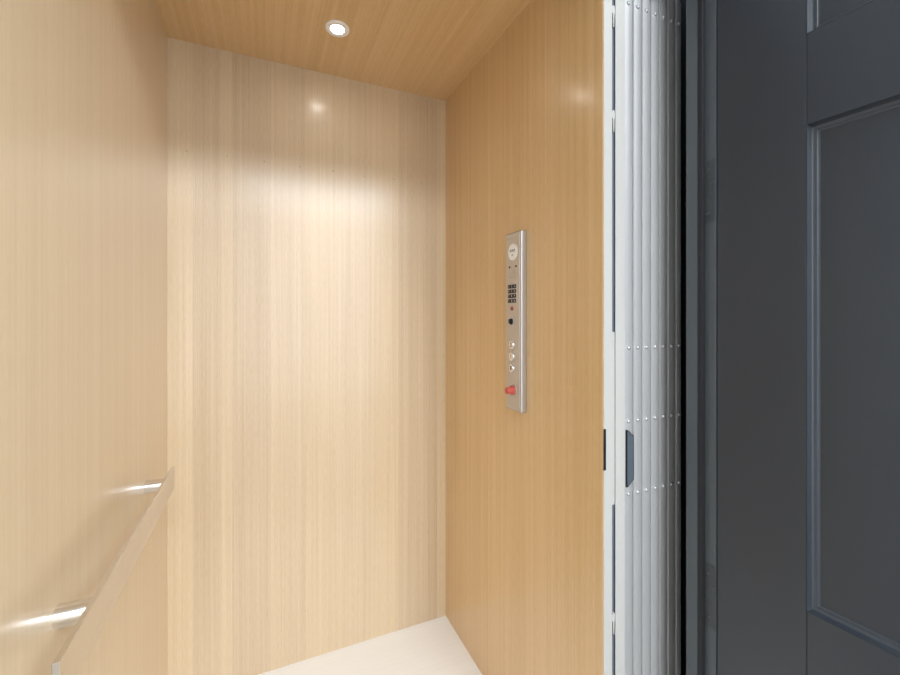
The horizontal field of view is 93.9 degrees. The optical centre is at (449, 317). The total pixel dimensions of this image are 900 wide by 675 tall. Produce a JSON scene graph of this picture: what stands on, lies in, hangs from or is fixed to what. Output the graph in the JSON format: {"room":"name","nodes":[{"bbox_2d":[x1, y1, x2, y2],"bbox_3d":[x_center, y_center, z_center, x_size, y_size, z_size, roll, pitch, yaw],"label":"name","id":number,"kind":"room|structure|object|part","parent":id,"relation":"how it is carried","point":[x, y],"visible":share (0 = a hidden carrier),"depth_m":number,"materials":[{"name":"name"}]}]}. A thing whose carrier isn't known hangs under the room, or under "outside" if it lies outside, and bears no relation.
{"room":"elevator interior","nodes":[
{"label":"elevator interior","id":0,"kind":"room"},
{"bbox_2d":[0,0,166,674],"bbox_3d":[-0.714,0.169,0.883,0.030,2.130,0.995,0,0,-24],"label":"wall","id":1,"kind":"structure","parent":0,"point":[83,83],"depth_m":0.69,"materials":[{"name":"brown wood"}]},
{"bbox_2d":[51,466,174,674],"bbox_3d":[-0.638,0.440,0.817,0.056,0.059,0.721,0,0,-24],"label":"handrail","id":2,"kind":"object","parent":1,"relation":"attached to","point":[89,615],"visible":1,"depth_m":0.64,"materials":[{"name":"wood"}]},
{"bbox_2d":[167,37,445,674],"bbox_3d":[-0.467,0.169,1.555,1.031,2.130,0.030,0,0,-24],"label":"wall","id":3,"kind":"structure","parent":0,"point":[306,209],"depth_m":1.50,"materials":[{"name":"brown wood"}]},
{"bbox_2d":[155,0,530,100],"bbox_3d":[-0.275,-0.911,1.126,1.031,0.030,0.970,0,0,-24],"label":"ceiling","id":4,"kind":"structure","parent":0,"point":[427,48],"depth_m":1.32,"materials":[{"name":"brown wood"}]},
{"bbox_2d":[325,20,349,36],"bbox_3d":[-0.349,-0.893,1.301,0.074,0.006,0.074,0,0,-24],"label":"recessed light","id":5,"kind":"object","parent":4,"relation":"in","point":[336,28],"visible":1,"depth_m":1.30,"materials":[{"name":"white"}]},
{"bbox_2d":[259,616,481,674],"bbox_3d":[-0.074,1.249,1.131,1.401,0.030,1.125,0,0,-24],"label":"floor","id":6,"kind":"structure","parent":0,"point":[432,647],"depth_m":1.52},
{"bbox_2d":[446,0,602,674],"bbox_3d":[0.171,0.169,1.343,0.020,2.130,0.878,0,0,-24],"label":"wall","id":7,"kind":"structure","parent":0,"point":[524,127],"depth_m":1.19,"materials":[{"name":"brown wood"}]},
{"bbox_2d":[505,230,525,412],"bbox_3d":[0.183,0.011,1.235,0.046,0.525,0.083,0,0,-24],"label":"control panel","id":8,"kind":"object","parent":7,"relation":"attached to","point":[515,390],"visible":1,"depth_m":1.22,"materials":[{"name":"silver metal"}]},
{"bbox_2d":[508,317,513,325],"bbox_3d":[0.178,0.012,1.240,0.010,0.027,0.027,0,0,-24],"label":"switch","id":9,"kind":"object","parent":8,"relation":"attached to","point":[510,319],"depth_m":1.24,"materials":[{"name":"black plastic"}]},
{"bbox_2d":[603,0,624,674],"bbox_3d":[0.370,0.217,0.954,0.065,2.033,0.013,0,0,-24],"label":"gate post","id":10,"kind":"object","parent":7,"relation":"attached to","point":[613,10],"visible":1,"depth_m":0.95,"materials":[{"name":"grey metal"}]},
{"bbox_3d":[0.345,0.295,0.937,0.006,0.092,0.001,0,0,-24],"label":"strike plate","id":11,"kind":"part","parent":10,"relation":"part of","materials":[{"name":"black plastic"}]},
{"bbox_2d":[625,0,680,674],"bbox_3d":[0.489,0.218,1.012,0.198,2.008,0.025,0,0,-26],"label":"gate","id":12,"kind":"object","parent":10,"relation":"attached to","point":[652,27],"visible":1,"depth_m":1.00,"materials":[{"name":"metal"}]},
{"bbox_3d":[0.415,0.325,0.972,0.022,0.131,0.006,0,0,-24],"label":"pull handle","id":13,"kind":"part","parent":12,"relation":"part of","materials":[{"name":"black plastic"}]},
{"bbox_2d":[680,0,685,674],"bbox_3d":[0.504,0.169,1.033,0.336,2.130,0.167,0,0,-24],"label":"pocket","id":14,"kind":"object","parent":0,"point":[683,2],"depth_m":1.12,"materials":[{"name":"black"}]},
{"bbox_3d":[0.022,-0.126,0.686,4.000,2.720,0.055,0,0,-24],"label":"wall","id":15,"kind":"structure","parent":0,"visible":0},
{"bbox_2d":[686,0,716,674],"bbox_3d":[0.600,0.206,0.946,0.132,2.055,0.068,0,0,-24],"label":"door frame","id":16,"kind":"structure","parent":15,"relation":"attached to","point":[691,5],"depth_m":0.92,"materials":[{"name":"paint"}]},
{"bbox_2d":[698,0,704,674],"bbox_3d":[0.549,0.216,0.916,0.012,2.035,0.011,0,0,-24],"label":"door frame","id":17,"kind":"structure","parent":15,"relation":"attached to","point":[701,3],"depth_m":0.91,"materials":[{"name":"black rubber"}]},
{"bbox_2d":[705,0,899,674],"bbox_3d":[0.806,0.215,0.514,0.065,2.013,0.947,0,0,-29],"label":"door","id":18,"kind":"structure","parent":15,"relation":"in","point":[808,91],"depth_m":0.76,"materials":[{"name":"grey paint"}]},
{"bbox_3d":[0.795,-0.589,0.493,0.020,0.155,0.606,0,0,-29],"label":"panel moulding","id":19,"kind":"part","parent":18,"relation":"part of","materials":[{"name":"blue paint"}]},
{"bbox_3d":[0.806,-0.589,0.500,0.014,0.163,0.614,0,0,-29],"label":"panel","id":20,"kind":"part","parent":18,"relation":"part of","materials":[{"name":"blue paint"}]},
{"bbox_3d":[0.806,-0.429,0.499,0.043,0.164,0.606,0,0,-29],"label":"rail","id":21,"kind":"part","parent":18,"relation":"part of","materials":[{"name":"blue paint"}]},
{"bbox_3d":[0.806,0.631,0.499,0.043,0.205,0.606,0,0,-29],"label":"rail","id":22,"kind":"part","parent":18,"relation":"part of","materials":[{"name":"blue paint"}]},
{"bbox_3d":[0.795,0.091,0.493,0.020,0.876,0.606,0,0,-29],"label":"panel moulding","id":23,"kind":"part","parent":18,"relation":"part of","materials":[{"name":"blue paint"}]},
{"bbox_3d":[0.806,0.091,0.500,0.014,0.884,0.614,0,0,-29],"label":"panel","id":24,"kind":"part","parent":18,"relation":"part of","materials":[{"name":"blue paint"}]}
]}

